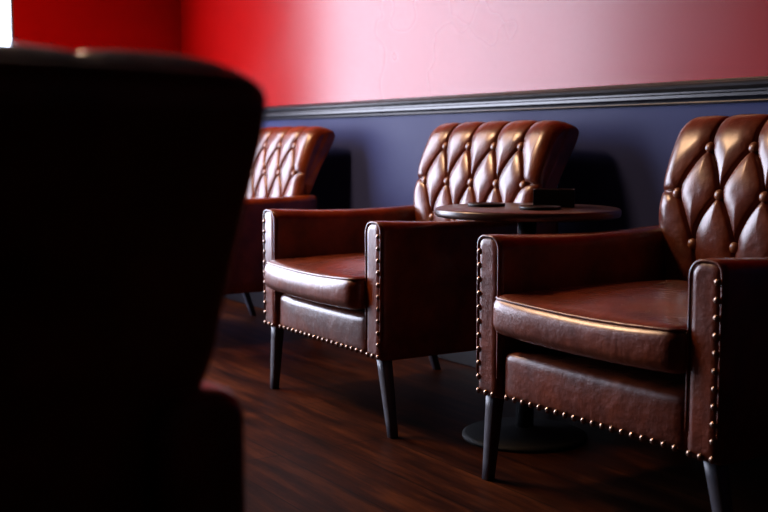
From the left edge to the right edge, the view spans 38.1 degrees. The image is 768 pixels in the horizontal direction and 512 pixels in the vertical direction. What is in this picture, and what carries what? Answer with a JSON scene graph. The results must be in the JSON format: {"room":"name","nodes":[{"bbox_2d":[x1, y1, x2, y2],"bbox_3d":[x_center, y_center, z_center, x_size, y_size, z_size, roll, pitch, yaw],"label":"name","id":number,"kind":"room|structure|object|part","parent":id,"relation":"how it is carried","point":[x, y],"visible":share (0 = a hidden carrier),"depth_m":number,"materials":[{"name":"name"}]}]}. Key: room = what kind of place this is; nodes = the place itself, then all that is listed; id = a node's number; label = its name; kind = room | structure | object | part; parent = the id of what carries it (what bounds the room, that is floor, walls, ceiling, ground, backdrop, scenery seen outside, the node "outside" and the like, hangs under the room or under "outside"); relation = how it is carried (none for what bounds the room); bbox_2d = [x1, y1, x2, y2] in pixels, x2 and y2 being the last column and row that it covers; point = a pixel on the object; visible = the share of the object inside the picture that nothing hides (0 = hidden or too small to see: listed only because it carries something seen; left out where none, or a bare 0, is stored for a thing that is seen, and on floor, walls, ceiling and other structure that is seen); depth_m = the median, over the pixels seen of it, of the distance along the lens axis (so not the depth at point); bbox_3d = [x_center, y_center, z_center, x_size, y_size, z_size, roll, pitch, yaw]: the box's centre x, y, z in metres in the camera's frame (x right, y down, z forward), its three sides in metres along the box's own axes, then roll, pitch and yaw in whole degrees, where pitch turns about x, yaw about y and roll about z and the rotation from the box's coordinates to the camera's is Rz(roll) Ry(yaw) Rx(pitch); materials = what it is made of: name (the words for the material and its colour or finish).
{"room":"bar","nodes":[
{"label":"bar","id":0,"kind":"room"},
{"bbox_2d":[13,0,181,54],"bbox_3d":[-3.412,-1.130,4.684,5.394,2.900,0.120,-4,7,-32],"label":"wall","id":1,"kind":"structure","parent":0,"point":[72,25],"depth_m":5.84,"materials":[{"name":"red paint"}]},
{"bbox_2d":[0,0,13,42],"bbox_3d":[-2.878,-1.113,5.013,2.345,2.300,0.085,-4,7,-32],"label":"window","id":2,"kind":"structure","parent":1,"relation":"in","point":[6,6],"depth_m":5.62,"materials":[{"name":"white glass"}]},
{"bbox_2d":[181,0,767,233],"bbox_3d":[0.936,-0.960,3.010,0.120,2.900,7.640,-4,7,-32],"label":"wall","id":3,"kind":"structure","parent":0,"point":[297,51],"depth_m":3.85,"materials":[{"name":"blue paint"}]},
{"bbox_2d":[265,99,382,119],"bbox_3d":[-0.565,-0.674,5.258,0.031,0.065,2.063,-4,7,-32],"label":"trim","id":4,"kind":"structure","parent":3,"relation":"attached to","point":[365,108],"depth_m":4.76,"materials":[{"name":"black"}]},
{"bbox_2d":[224,292,475,367],"bbox_3d":[0.879,0.427,3.114,0.016,0.120,7.400,-4,7,-32],"label":"baseboard","id":5,"kind":"structure","parent":3,"relation":"attached to","point":[468,358],"depth_m":4.11,"materials":[{"name":"black"}]},
{"bbox_2d":[379,76,767,115],"bbox_3d":[1.429,-0.358,2.155,0.031,0.065,5.334,-4,7,-32],"label":"trim","id":6,"kind":"structure","parent":3,"relation":"attached to","point":[743,89],"depth_m":3.37,"materials":[{"name":"black"}]},
{"bbox_2d":[204,298,767,511],"bbox_3d":[-1.387,0.683,1.684,5.634,0.100,7.640,-4,7,-32],"label":"floor","id":7,"kind":"structure","parent":0,"point":[318,441],"depth_m":2.87,"materials":[{"name":"brown wood"}]},
{"bbox_2d":[0,42,265,511],"bbox_3d":[-0.586,0.263,1.020,0.750,0.871,0.766,-4,7,-32],"label":"tufted armchair","id":8,"kind":"object","parent":7,"relation":"on","point":[126,176],"visible":1,"depth_m":0.86,"materials":[{"name":"brown leather"}]},
{"bbox_3d":[-0.321,0.279,1.226,0.082,0.381,0.630,-4,7,-32],"label":"arm","id":9,"kind":"part","parent":8,"relation":"part of","materials":[{"name":"brown leather"}]},
{"bbox_2d":[225,126,334,315],"bbox_3d":[-0.692,-0.111,4.692,0.766,0.871,0.750,-4,7,-32],"label":"tufted armchair","id":10,"kind":"object","parent":7,"relation":"on","point":[290,160],"visible":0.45,"depth_m":4.55,"materials":[{"name":"brown leather"}]},
{"bbox_3d":[-0.641,0.170,5.141,0.108,0.220,0.034,-4,7,-32],"label":"leg","id":11,"kind":"part","parent":10,"relation":"part of","materials":[{"name":"grey wood"}]},
{"bbox_3d":[-0.552,-0.047,4.426,0.630,0.381,0.082,-4,7,-32],"label":"arm","id":12,"kind":"part","parent":10,"relation":"part of","materials":[{"name":"brown leather"}]},
{"bbox_3d":[-0.464,-0.242,4.843,0.207,0.641,0.668,-4,7,-32],"label":"backrest","id":13,"kind":"part","parent":10,"relation":"part of","materials":[{"name":"brown leather"}]},
{"bbox_2d":[263,120,578,438],"bbox_3d":[0.092,0.015,3.458,0.782,0.871,0.750,-4,7,-32],"label":"tufted armchair","id":14,"kind":"object","parent":7,"relation":"on","point":[385,284],"visible":0.82,"depth_m":3.30,"materials":[{"name":"brown leather"}]},
{"bbox_3d":[-0.347,0.325,3.627,0.034,0.220,0.046,-4,7,-32],"label":"leg","id":15,"kind":"part","parent":14,"relation":"part of","materials":[{"name":"grey wood"}]},
{"bbox_2d":[265,253,364,309],"bbox_3d":[-0.017,0.059,3.411,0.543,0.123,0.564,-4,7,-32],"label":"seat cushion","id":16,"kind":"object","parent":14,"relation":"on","point":[334,281],"depth_m":3.27,"materials":[{"name":"brown leather"}]},
{"bbox_3d":[0.051,0.182,3.467,0.586,0.116,0.550,-4,7,-32],"label":"seat","id":17,"kind":"part","parent":14,"relation":"part of","materials":[{"name":"brown leather"}]},
{"bbox_3d":[-0.103,0.024,3.732,0.630,0.381,0.082,-4,7,-32],"label":"arm","id":18,"kind":"part","parent":14,"relation":"part of","materials":[{"name":"brown leather"}]},
{"bbox_3d":[0.012,0.383,3.050,0.034,0.220,0.082,-4,7,-32],"label":"leg","id":19,"kind":"part","parent":14,"relation":"part of","materials":[{"name":"grey wood"}]},
{"bbox_3d":[0.154,0.296,3.910,0.108,0.220,0.034,-4,7,-32],"label":"leg","id":20,"kind":"part","parent":14,"relation":"part of","materials":[{"name":"grey wood"}]},
{"bbox_3d":[0.235,0.079,3.194,0.630,0.381,0.082,-4,7,-32],"label":"arm","id":21,"kind":"part","parent":14,"relation":"part of","materials":[{"name":"brown leather"}]},
{"bbox_3d":[0.328,-0.117,3.610,0.207,0.641,0.668,-4,7,-32],"label":"backrest","id":22,"kind":"part","parent":14,"relation":"part of","materials":[{"name":"brown leather"}]},
{"bbox_2d":[435,203,621,453],"bbox_3d":[0.384,0.182,3.016,0.496,0.627,0.496,-4,7,-32],"label":"side table","id":23,"kind":"object","parent":7,"relation":"on","point":[521,433],"visible":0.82,"depth_m":2.94,"materials":[{"name":"brown wood"}]},
{"bbox_2d":[467,202,504,206],"bbox_3d":[0.282,-0.141,3.060,0.104,0.008,0.104,-4,7,-32],"label":"coaster","id":24,"kind":"object","parent":23,"relation":"on","point":[472,204],"visible":1,"depth_m":3.03,"materials":[{"name":"black plastic"}]},
{"bbox_3d":[0.384,0.189,3.016,0.050,0.573,0.050,-4,7,-32],"label":"post","id":25,"kind":"part","parent":23,"relation":"part of","materials":[{"name":"black metal"}]},
{"bbox_2d":[519,205,560,209],"bbox_3d":[0.409,-0.127,2.917,0.110,0.008,0.110,-4,7,-32],"label":"coaster","id":26,"kind":"object","parent":23,"relation":"on","point":[523,207],"visible":1,"depth_m":2.88,"materials":[{"name":"black plastic"}]},
{"bbox_2d":[533,188,574,207],"bbox_3d":[0.463,-0.158,3.026,0.110,0.048,0.076,1,6,10],"label":"box","id":27,"kind":"object","parent":23,"relation":"on","point":[565,198],"visible":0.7,"depth_m":2.99,"materials":[{"name":"black plastic"}]},
{"bbox_2d":[476,114,767,511],"bbox_3d":[0.709,0.114,2.485,0.766,0.871,0.750,-4,7,-33],"label":"tufted armchair","id":28,"kind":"object","parent":7,"relation":"on","point":[656,334],"visible":1,"depth_m":2.40,"materials":[{"name":"brown leather"}]},
{"bbox_3d":[0.260,0.425,2.641,0.034,0.220,0.046,-4,7,-33],"label":"leg","id":29,"kind":"part","parent":28,"relation":"part of","materials":[{"name":"grey wood"}]},
{"bbox_3d":[0.502,0.124,2.751,0.630,0.381,0.082,-4,7,-33],"label":"arm","id":30,"kind":"part","parent":28,"relation":"part of","materials":[{"name":"brown leather"}]},
{"bbox_2d":[493,280,691,373],"bbox_3d":[0.607,0.134,2.438,0.543,0.123,0.564,-4,7,-33],"label":"seat cushion","id":31,"kind":"object","parent":28,"relation":"on","point":[643,324],"depth_m":2.31,"materials":[{"name":"brown leather"}]},
{"bbox_3d":[0.661,0.281,2.489,0.586,0.116,0.550,-4,7,-33],"label":"seat","id":32,"kind":"part","parent":28,"relation":"part of","materials":[{"name":"brown leather"}]},
{"bbox_3d":[0.935,-0.018,2.637,0.207,0.641,0.668,-4,7,-33],"label":"backrest","id":33,"kind":"part","parent":28,"relation":"part of","materials":[{"name":"brown leather"}]},
{"bbox_3d":[0.631,0.483,2.071,0.034,0.220,0.082,-4,7,-33],"label":"leg","id":34,"kind":"part","parent":28,"relation":"part of","materials":[{"name":"grey wood"}]},
{"bbox_3d":[0.851,0.178,2.219,0.630,0.381,0.082,-4,7,-33],"label":"arm","id":35,"kind":"part","parent":28,"relation":"part of","materials":[{"name":"brown leather"}]}
]}

